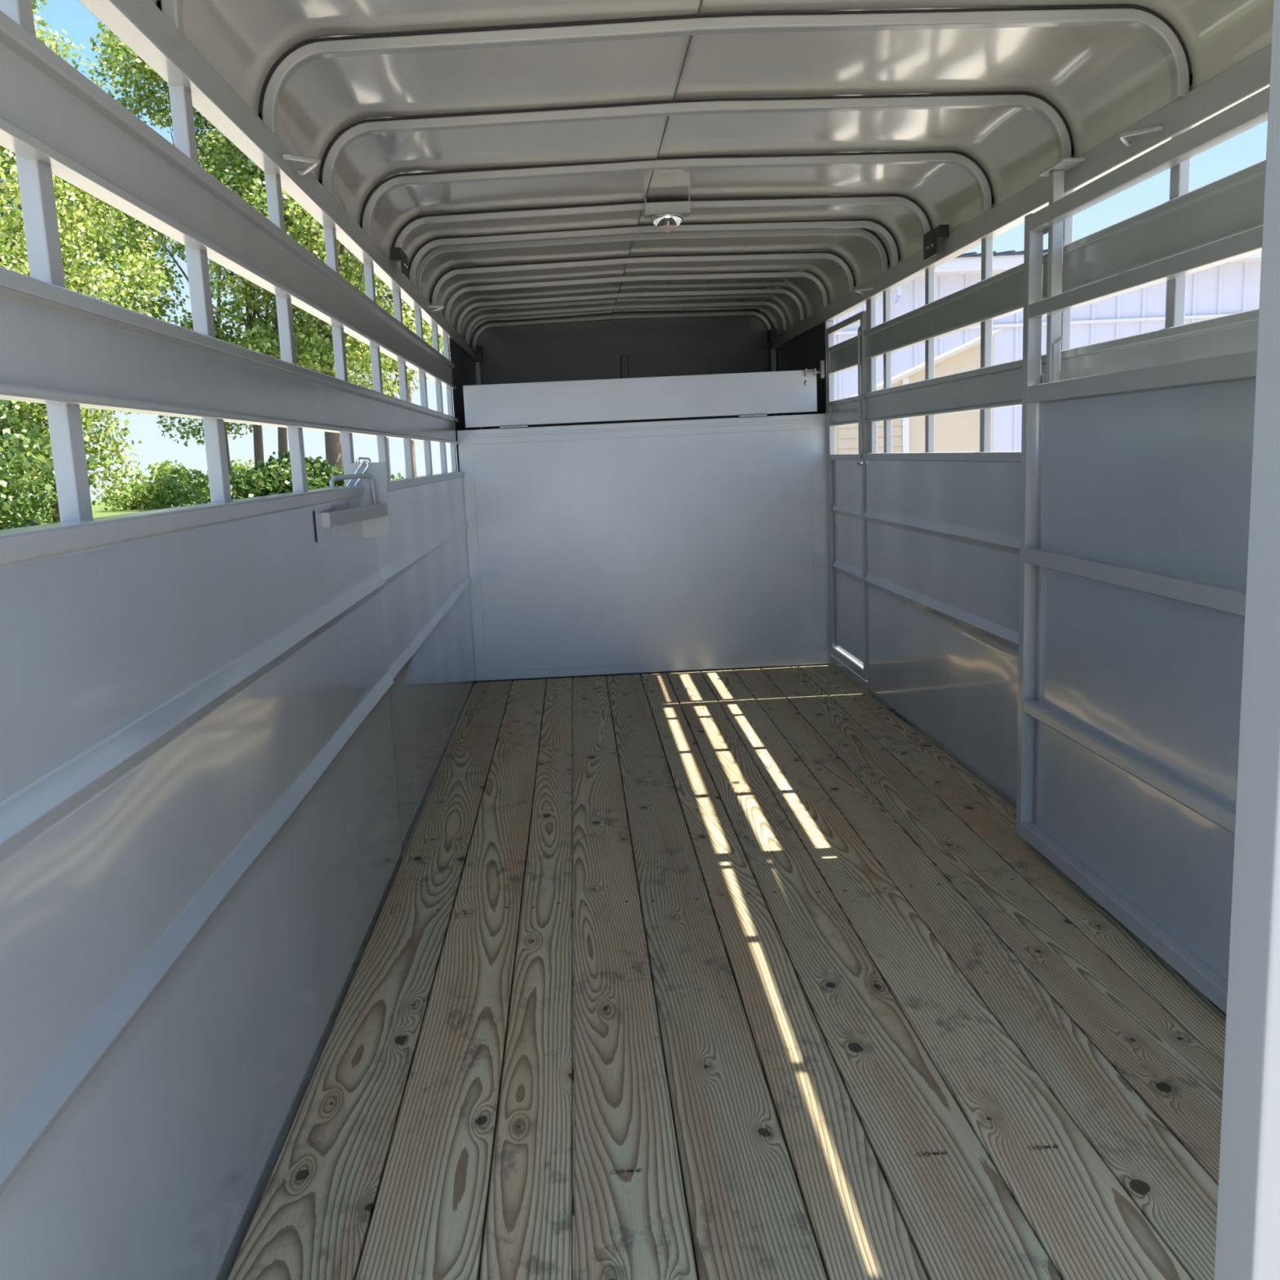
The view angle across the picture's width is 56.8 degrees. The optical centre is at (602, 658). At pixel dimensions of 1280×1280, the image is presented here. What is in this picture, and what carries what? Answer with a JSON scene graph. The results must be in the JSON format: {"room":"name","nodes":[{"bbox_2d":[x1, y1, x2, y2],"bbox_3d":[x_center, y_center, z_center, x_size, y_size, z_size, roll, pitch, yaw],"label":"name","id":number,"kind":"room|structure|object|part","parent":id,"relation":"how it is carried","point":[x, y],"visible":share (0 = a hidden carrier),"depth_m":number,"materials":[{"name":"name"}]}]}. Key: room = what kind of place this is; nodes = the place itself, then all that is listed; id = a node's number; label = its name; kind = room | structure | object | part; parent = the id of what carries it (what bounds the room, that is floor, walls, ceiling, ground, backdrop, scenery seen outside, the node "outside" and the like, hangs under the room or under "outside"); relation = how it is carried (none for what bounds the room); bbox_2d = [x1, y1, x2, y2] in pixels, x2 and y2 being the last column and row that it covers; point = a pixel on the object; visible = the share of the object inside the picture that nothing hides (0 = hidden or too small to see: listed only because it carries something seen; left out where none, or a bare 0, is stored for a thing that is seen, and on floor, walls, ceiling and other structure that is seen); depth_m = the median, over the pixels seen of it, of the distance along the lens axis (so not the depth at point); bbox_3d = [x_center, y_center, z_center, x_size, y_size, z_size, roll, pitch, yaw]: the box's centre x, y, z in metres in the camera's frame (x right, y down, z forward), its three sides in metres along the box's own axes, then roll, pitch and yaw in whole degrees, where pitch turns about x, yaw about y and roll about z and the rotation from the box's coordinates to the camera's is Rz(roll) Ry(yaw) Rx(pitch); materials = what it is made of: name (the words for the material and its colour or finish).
{"room":"cargo space","nodes":[
{"label":"cargo space","id":0,"kind":"room"},
{"bbox_2d":[0,0,479,1279],"bbox_3d":[-0.686,-0.442,4.271,0.074,1.882,7.200,-3,10,-1],"label":"wall","id":1,"kind":"structure","parent":0,"point":[227,731],"depth_m":1.71,"materials":[{"name":"grey metal"}]},
{"bbox_3d":[-0.661,-0.495,1.397,0.025,0.700,0.042,-3,10,-1],"label":"post","id":2,"kind":"part","parent":1,"relation":"part of","materials":[{"name":"grey metal"}]},
{"bbox_3d":[-0.638,-0.235,1.920,0.064,0.030,2.496,-3,10,-1],"label":"panel rail","id":3,"kind":"part","parent":1,"relation":"part of","materials":[{"name":"grey metal"}]},
{"bbox_3d":[-0.677,-0.597,1.995,0.025,0.700,0.042,-3,10,-1],"label":"post","id":4,"kind":"part","parent":1,"relation":"part of","materials":[{"name":"grey metal"}]},
{"bbox_3d":[-0.627,0.047,3.519,0.028,1.110,5.550,-3,10,-1],"label":"sheet panel","id":5,"kind":"part","parent":1,"relation":"part of","materials":[{"name":"grey metal"}]},
{"bbox_3d":[-0.738,-1.333,4.091,0.045,0.062,7.150,-3,10,-1],"label":"roof rail","id":6,"kind":"part","parent":1,"relation":"part of","materials":[{"name":"grey metal"}]},
{"bbox_3d":[-0.692,-0.700,2.593,0.025,0.700,0.042,-3,10,-1],"label":"post","id":7,"kind":"part","parent":1,"relation":"part of","materials":[{"name":"grey metal"}]},
{"bbox_2d":[282,153,320,174],"bbox_3d":[-0.636,-1.061,2.532,0.064,0.015,0.151,-3,10,-1],"label":"hook","id":8,"kind":"object","parent":1,"relation":"attached to","point":[315,162],"visible":1,"depth_m":2.51,"materials":[{"name":"grey metal"}]},
{"bbox_3d":[-0.708,-0.802,3.191,0.025,0.700,0.042,-3,10,-1],"label":"post","id":9,"kind":"part","parent":1,"relation":"part of","materials":[{"name":"grey metal"}]},
{"bbox_2d":[312,462,390,542],"bbox_3d":[-0.649,-0.372,2.874,0.103,0.200,0.598,-2,10,5],"label":"latch","id":10,"kind":"object","parent":1,"relation":"attached to","point":[374,512],"visible":0.84,"depth_m":3.14,"materials":[{"name":"grey metal"}]},
{"bbox_3d":[-0.645,-0.434,3.058,0.016,0.086,0.194,2,11,23],"label":"rod handle","id":11,"kind":"part","parent":10,"relation":"part of","materials":[{"name":"grey metal"}]},
{"bbox_2d":[346,457,370,485],"bbox_3d":[-0.649,-0.492,3.147,0.064,0.086,0.038,-3,10,-1],"label":"hook","id":12,"kind":"object","parent":10,"relation":"hanging from","point":[361,464],"visible":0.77,"depth_m":3.13,"materials":[{"name":"silver metal"}]},
{"bbox_3d":[-0.625,-0.422,3.159,0.103,0.200,0.006,-3,10,-1],"label":"plate","id":13,"kind":"part","parent":10,"relation":"part of","materials":[{"name":"grey metal"}]},
{"bbox_3d":[-0.723,-0.905,3.789,0.025,0.700,0.042,-3,10,-1],"label":"post","id":14,"kind":"part","parent":1,"relation":"part of","materials":[{"name":"grey metal"}]},
{"bbox_2d":[390,247,408,279],"bbox_3d":[-0.688,-1.343,4.025,0.040,0.080,0.180,-3,10,-1],"label":"bracket","id":15,"kind":"object","parent":1,"relation":"attached to","point":[397,254],"visible":1,"depth_m":3.96,"materials":[{"name":"black metal"}]},
{"bbox_3d":[-0.690,-1.349,3.950,0.034,0.042,0.035,-3,10,-1],"label":"mounting arm","id":16,"kind":"part","parent":15,"relation":"part of","materials":[{"name":"black plastic"}]},
{"bbox_3d":[-0.677,-1.347,4.042,0.006,0.080,0.145,-3,10,-1],"label":"plate","id":17,"kind":"part","parent":15,"relation":"part of","materials":[{"name":"black plastic"}]},
{"bbox_3d":[-0.739,-1.007,4.388,0.025,0.700,0.042,-3,10,-1],"label":"post","id":18,"kind":"part","parent":1,"relation":"part of","materials":[{"name":"grey metal"}]},
{"bbox_3d":[-0.754,-1.109,4.986,0.025,0.700,0.042,-3,10,-1],"label":"post","id":19,"kind":"part","parent":1,"relation":"part of","materials":[{"name":"grey metal"}]},
{"bbox_3d":[-0.712,-0.702,4.652,0.058,0.030,3.029,-3,10,-1],"label":"panel rail","id":20,"kind":"part","parent":1,"relation":"part of","materials":[{"name":"grey metal"}]},
{"bbox_2d":[427,304,444,311],"bbox_3d":[-0.700,-1.484,4.995,0.064,0.015,0.151,-3,10,-1],"label":"ring","id":21,"kind":"object","parent":1,"relation":"attached to","point":[437,307],"visible":1,"depth_m":4.97,"materials":[{"name":"grey metal"}]},
{"bbox_3d":[-0.770,-1.212,5.584,0.025,0.700,0.042,-3,10,-1],"label":"post","id":22,"kind":"part","parent":1,"relation":"part of","materials":[{"name":"grey metal"}]},
{"bbox_3d":[-0.782,-1.296,6.074,0.025,0.700,0.042,-3,10,-1],"label":"post","id":23,"kind":"part","parent":1,"relation":"part of","materials":[{"name":"grey metal"}]},
{"bbox_2d":[475,345,484,363],"bbox_3d":[-0.777,-1.927,7.495,0.040,0.100,0.140,-3,10,-1],"label":"bracket","id":24,"kind":"object","parent":1,"relation":"attached to","point":[478,348],"visible":1,"depth_m":7.42,"materials":[{"name":"black metal"}]},
{"bbox_3d":[-0.780,-1.947,7.438,0.034,0.042,0.035,-3,10,-1],"label":"mounting arm","id":25,"kind":"part","parent":24,"relation":"part of","materials":[{"name":"black plastic"}]},
{"bbox_3d":[-0.766,-1.931,7.512,0.006,0.100,0.105,-3,10,-1],"label":"plate","id":26,"kind":"part","parent":24,"relation":"part of","materials":[{"name":"black plastic"}]},
{"bbox_2d":[471,311,777,429],"bbox_3d":[0.171,-1.184,7.774,1.974,2.114,0.110,-3,10,-1],"label":"wall","id":27,"kind":"structure","parent":0,"point":[618,348],"depth_m":7.68,"materials":[{"name":"grey metal"}]},
{"bbox_3d":[-0.762,-1.021,7.742,0.032,1.790,0.040,-3,10,-1],"label":"corner post","id":28,"kind":"part","parent":27,"relation":"part of","materials":[{"name":"grey metal"}]},
{"bbox_3d":[0.181,-1.079,7.820,0.050,1.790,0.026,-3,10,-1],"label":"post","id":29,"kind":"part","parent":27,"relation":"part of","materials":[{"name":"grey metal"}]},
{"bbox_3d":[1.140,-1.116,7.775,0.033,1.790,0.040,-3,10,-1],"label":"corner post","id":30,"kind":"part","parent":27,"relation":"part of","materials":[{"name":"grey metal"}]},
{"bbox_2d":[457,360,829,680],"bbox_3d":[0.235,-0.709,6.223,1.935,1.591,0.080,-3,10,-1],"label":"wall","id":31,"kind":"structure","parent":0,"point":[700,544],"depth_m":6.22,"materials":[{"name":"metal"}]},
{"bbox_2d":[151,0,1273,351],"bbox_3d":[0.218,-1.497,4.119,1.964,0.263,7.212,-3,10,-1],"label":"ceiling","id":32,"kind":"structure","parent":0,"point":[513,151],"depth_m":3.03,"materials":[{"name":"grey metal"}]},
{"bbox_2d":[644,195,690,232],"bbox_3d":[0.229,-1.570,4.190,0.158,0.114,0.116,-3,10,-1],"label":"dome light","id":33,"kind":"object","parent":32,"relation":"attached to","point":[667,216],"visible":1,"depth_m":4.15,"materials":[{"name":"grey plastic"}]},
{"bbox_3d":[0.229,-1.550,4.194,0.116,0.038,0.116,-3,10,-1],"label":"lamp shade","id":34,"kind":"part","parent":33,"relation":"part of","materials":[{"name":"clear glass"}]},
{"bbox_2d":[225,663,1226,1279],"bbox_3d":[0.330,0.485,4.456,2.005,0.161,7.200,-3,10,-1],"label":"floor","id":35,"kind":"structure","parent":0,"point":[900,1041],"depth_m":2.40,"materials":[{"name":"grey wood"}]},
{"bbox_2d":[771,43,1271,811],"bbox_3d":[1.254,-0.543,4.303,0.064,1.892,7.200,-3,10,-1],"label":"wall","id":36,"kind":"structure","parent":0,"point":[941,579],"depth_m":3.96,"materials":[{"name":"grey metal"}]},
{"bbox_2d":[766,328,776,350],"bbox_3d":[1.072,-2.030,7.525,0.040,0.120,0.140,-3,10,-1],"label":"bracket","id":37,"kind":"object","parent":36,"relation":"attached to","point":[771,332],"visible":1,"depth_m":7.49,"materials":[{"name":"black metal"}]},
{"bbox_3d":[1.061,-2.032,7.542,0.006,0.120,0.105,-3,10,-1],"label":"plate","id":38,"kind":"part","parent":37,"relation":"part of","materials":[{"name":"black plastic"}]},
{"bbox_3d":[1.075,-2.059,7.467,0.034,0.042,0.035,-3,10,-1],"label":"mounting arm","id":39,"kind":"part","parent":37,"relation":"part of","materials":[{"name":"black plastic"}]},
{"bbox_3d":[1.203,-0.849,6.214,0.042,1.790,0.027,-3,10,-1],"label":"door post","id":40,"kind":"part","parent":36,"relation":"part of","materials":[{"name":"grey metal"}]},
{"bbox_2d":[826,311,867,680],"bbox_3d":[1.201,-0.787,5.788,0.056,1.688,0.813,-3,10,-1],"label":"door","id":41,"kind":"structure","parent":36,"relation":"in","point":[846,477],"depth_m":5.82,"materials":[{"name":"grey metal"}]},
{"bbox_3d":[1.217,-0.500,5.865,0.018,1.000,0.684,-3,10,-1],"label":"sheet panel","id":42,"kind":"part","parent":41,"relation":"part of","materials":[{"name":"grey metal"}]},
{"bbox_3d":[1.171,-1.204,5.350,0.011,0.595,0.092,-3,10,-1],"label":"latch rod","id":43,"kind":"part","parent":41,"relation":"part of","materials":[{"name":"grey metal"}]},
{"bbox_3d":[1.261,0.087,5.981,0.033,0.080,0.807,-3,10,-1],"label":"door sill","id":44,"kind":"part","parent":36,"relation":"part of","materials":[{"name":"grey metal"}]},
{"bbox_2d":[854,287,873,294],"bbox_3d":[1.127,-1.601,5.144,0.064,0.015,0.151,-3,10,-1],"label":"ring","id":45,"kind":"object","parent":36,"relation":"attached to","point":[859,291],"visible":1,"depth_m":5.12,"materials":[{"name":"grey metal"}]},
{"bbox_3d":[1.205,-1.255,5.298,0.025,0.700,0.083,-3,10,-1],"label":"post","id":46,"kind":"part","parent":36,"relation":"part of","materials":[{"name":"grey metal"}]},
{"bbox_3d":[1.212,-1.210,5.032,0.025,0.700,0.042,-3,10,-1],"label":"post","id":47,"kind":"part","parent":36,"relation":"part of","materials":[{"name":"grey metal"}]},
{"bbox_3d":[1.227,-1.107,4.436,0.025,0.700,0.042,-3,10,-1],"label":"post","id":48,"kind":"part","parent":36,"relation":"part of","materials":[{"name":"grey metal"}]},
{"bbox_2d":[923,224,949,260],"bbox_3d":[1.164,-1.454,4.137,0.040,0.090,0.185,-3,10,-1],"label":"bracket","id":49,"kind":"object","parent":36,"relation":"attached to","point":[931,238],"visible":1,"depth_m":4.11,"materials":[{"name":"black metal"}]},
{"bbox_3d":[1.152,-1.457,4.154,0.006,0.090,0.150,-3,10,-1],"label":"plate","id":50,"kind":"part","parent":49,"relation":"part of","materials":[{"name":"black plastic"}]},
{"bbox_3d":[1.167,-1.465,4.059,0.034,0.042,0.035,-3,10,-1],"label":"mounting arm","id":51,"kind":"part","parent":49,"relation":"part of","materials":[{"name":"black plastic"}]},
{"bbox_3d":[1.288,0.020,3.154,0.036,1.110,4.743,-3,10,-1],"label":"sheet panel","id":52,"kind":"part","parent":36,"relation":"part of","materials":[{"name":"grey metal"}]},
{"bbox_3d":[1.277,-0.522,3.061,0.052,0.031,4.743,-3,10,-1],"label":"panel rail","id":53,"kind":"part","parent":36,"relation":"part of","materials":[{"name":"grey metal"}]},
{"bbox_3d":[1.243,-1.004,3.832,0.025,0.700,0.042,-3,10,-1],"label":"post","id":54,"kind":"part","parent":36,"relation":"part of","materials":[{"name":"grey metal"}]},
{"bbox_3d":[1.209,-1.435,4.124,0.048,0.072,7.150,-3,10,-1],"label":"roof rail","id":55,"kind":"part","parent":36,"relation":"part of","materials":[{"name":"grey metal"}]},
{"bbox_3d":[1.258,-0.900,3.228,0.025,0.700,0.040,-3,10,-1],"label":"post","id":56,"kind":"part","parent":36,"relation":"part of","materials":[{"name":"grey metal"}]},
{"bbox_2d":[1119,124,1163,146],"bbox_3d":[1.192,-1.175,2.656,0.064,0.015,0.151,-3,10,-1],"label":"hook","id":57,"kind":"object","parent":36,"relation":"attached to","point":[1122,135],"visible":1,"depth_m":2.63,"materials":[{"name":"grey metal"}]},
{"bbox_2d":[1016,86,1269,1013],"bbox_3d":[1.220,-0.221,2.320,0.080,1.815,1.984,-3,10,-1],"label":"gate","id":58,"kind":"object","parent":36,"relation":"attached to","point":[1135,489],"visible":0.92,"depth_m":2.67,"materials":[{"name":"grey metal"}]},
{"bbox_3d":[1.190,-0.968,3.114,0.030,0.598,0.030,-3,10,0],"label":"latch post","id":59,"kind":"part","parent":58,"relation":"part of","materials":[{"name":"grey metal"}]},
{"bbox_3d":[1.204,-0.789,3.124,0.028,0.121,0.013,2,11,25],"label":"latch lever","id":60,"kind":"part","parent":58,"relation":"part of","materials":[{"name":"grey metal"}]},
{"bbox_3d":[1.176,-1.262,3.038,0.056,0.006,0.174,-3,10,0],"label":"cap plate","id":61,"kind":"part","parent":58,"relation":"part of","materials":[{"name":"grey metal"}]},
{"bbox_3d":[1.240,0.652,2.470,0.038,0.042,1.904,-3,10,-1],"label":"gate rail","id":62,"kind":"part","parent":58,"relation":"part of","materials":[{"name":"grey metal"}]},
{"bbox_3d":[1.223,0.294,2.408,0.038,0.040,1.904,-3,10,-1],"label":"gate rail","id":63,"kind":"part","parent":58,"relation":"part of","materials":[{"name":"grey metal"}]},
{"bbox_3d":[1.204,-0.125,2.336,0.038,0.042,1.904,-3,10,-1],"label":"gate rail","id":64,"kind":"part","parent":58,"relation":"part of","materials":[{"name":"grey metal"}]},
{"bbox_3d":[1.183,-0.554,2.262,0.038,0.046,1.904,-3,10,-1],"label":"gate rail","id":65,"kind":"part","parent":58,"relation":"part of","materials":[{"name":"grey metal"}]},
{"bbox_3d":[1.224,0.049,2.355,0.008,1.230,1.902,-3,10,0],"label":"sheet panel","id":66,"kind":"part","parent":58,"relation":"part of","materials":[{"name":"grey metal"}]},
{"bbox_3d":[1.173,-0.768,2.225,0.038,0.038,1.904,-3,10,-1],"label":"gate rail","id":67,"kind":"part","parent":58,"relation":"part of","materials":[{"name":"grey metal"}]},
{"bbox_3d":[1.163,-0.991,2.187,0.038,0.041,1.904,-3,10,-1],"label":"gate rail","id":68,"kind":"part","parent":58,"relation":"part of","materials":[{"name":"grey metal"}]},
{"bbox_3d":[1.274,-0.798,2.629,0.025,0.700,0.042,-3,10,-1],"label":"post","id":69,"kind":"part","parent":36,"relation":"part of","materials":[{"name":"grey metal"}]},
{"bbox_2d":[1213,0,1279,1279],"bbox_3d":[0.509,0.245,0.885,0.056,2.550,0.056,-3,10,-1],"label":"post","id":70,"kind":"object","parent":36,"relation":"attached to","point":[1247,1237],"visible":1,"depth_m":0.86,"materials":[{"name":"grey metal"}]},
{"label":"outside","id":71,"kind":"structure","parent":0,"visible":0},
{"bbox_2d":[386,437,391,477],"bbox_3d":[-26.650,-25.345,147.203,2.200,5.720,0.280,-3,10,-1],"label":"utility pole","id":72,"kind":"object","parent":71,"point":[388,445],"visible":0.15,"depth_m":147.14,"materials":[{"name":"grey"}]},
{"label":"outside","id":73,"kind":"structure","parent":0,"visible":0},
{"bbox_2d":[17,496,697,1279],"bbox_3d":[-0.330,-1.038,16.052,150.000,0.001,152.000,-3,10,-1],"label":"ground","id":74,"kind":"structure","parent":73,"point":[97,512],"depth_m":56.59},
{"bbox_2d":[0,399,96,529],"bbox_3d":[-12.272,-3.413,20.116,7.173,4.600,6.398,1,11,22],"label":"bush","id":75,"kind":"object","parent":74,"relation":"on","point":[11,503],"visible":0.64,"depth_m":19.85,"materials":[{"name":"green plant"}]},
{"bbox_2d":[0,40,124,495],"bbox_3d":[-15.950,-9.903,22.212,12.297,17.018,13.943,-8,11,-26],"label":"tree","id":76,"kind":"object","parent":74,"relation":"on","point":[11,218],"visible":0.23,"depth_m":24.00,"materials":[{"name":"green plant"}]},
{"bbox_2d":[0,0,170,528],"bbox_3d":[-12.901,-9.050,25.959,6.355,13.775,6.139,-7,11,-21],"label":"tree","id":77,"kind":"object","parent":74,"relation":"on","point":[99,211],"visible":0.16,"depth_m":26.30,"materials":[{"name":"green plant"}]},
{"bbox_2d":[97,459,211,511],"bbox_3d":[-22.904,-8.895,60.669,6.328,2.595,6.584,-3,10,-1],"label":"bush","id":78,"kind":"object","parent":74,"relation":"on","point":[141,494],"visible":0.95,"depth_m":59.89,"materials":[{"name":"green plant"}]},
{"bbox_2d":[55,22,365,484],"bbox_3d":[-14.291,-14.293,42.723,11.641,18.550,12.125,-2,10,3],"label":"tree","id":79,"kind":"object","parent":74,"relation":"on","point":[132,238],"visible":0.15,"depth_m":40.89,"materials":[{"name":"green plant"}]},
{"bbox_2d":[191,458,266,502],"bbox_3d":[-20.360,-10.001,66.707,5.048,2.488,5.813,-9,12,-32],"label":"bush","id":80,"kind":"object","parent":74,"relation":"on","point":[235,466],"visible":0.02,"depth_m":66.10,"materials":[{"name":"green plant"}]},
{"bbox_2d":[228,450,342,499],"bbox_3d":[-10.589,-5.736,39.594,4.556,2.402,4.204,-3,10,-1],"label":"bush","id":81,"kind":"object","parent":74,"relation":"on","point":[274,478],"visible":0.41,"depth_m":38.48,"materials":[{"name":"green plant"}]},
{"bbox_2d":[195,120,429,483],"bbox_3d":[-9.723,-13.699,40.337,8.078,17.746,9.189,-10,12,-36],"label":"tree","id":82,"kind":"object","parent":74,"relation":"on","point":[308,233],"visible":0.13,"depth_m":39.09,"materials":[{"name":"green plant"}]},
{"bbox_2d":[334,458,404,485],"bbox_3d":[-7.668,-5.707,39.499,2.740,2.109,3.154,-8,11,-30],"label":"bush","id":83,"kind":"object","parent":74,"relation":"on","point":[393,477],"visible":0.02,"depth_m":39.05,"materials":[{"name":"green plant"}]},
{"bbox_2d":[311,243,450,478],"bbox_3d":[-10.331,-17.704,57.443,11.034,19.881,10.789,-7,11,-25],"label":"tree","id":84,"kind":"object","parent":74,"relation":"on","point":[428,333],"visible":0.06,"depth_m":56.57,"materials":[{"name":"green plant"}]},
{"bbox_2d":[835,328,1002,453],"bbox_3d":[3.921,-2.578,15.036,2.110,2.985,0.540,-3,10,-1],"label":"building","id":85,"kind":"structure","parent":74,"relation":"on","point":[959,432],"depth_m":14.82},
{"bbox_3d":[3.823,-2.284,14.916,0.080,2.456,0.030,-3,10,-1],"label":"corner trim","id":86,"kind":"part","parent":85,"relation":"part of","materials":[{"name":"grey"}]},
{"bbox_2d":[833,248,1262,451],"bbox_3d":[12.098,-6.245,25.367,22.863,5.940,12.520,-3,10,-1],"label":"metal building","id":87,"kind":"structure","parent":74,"relation":"on","point":[1233,286],"depth_m":19.51,"materials":[{"name":"grey metal"}]},
{"bbox_2d":[891,286,904,304],"bbox_3d":[4.760,-5.917,19.150,0.170,0.363,0.463,-3,10,-1],"label":"wall lamp","id":88,"kind":"object","parent":87,"relation":"attached to","point":[896,294],"depth_m":19.01,"materials":[{"name":"grey"}]}
]}

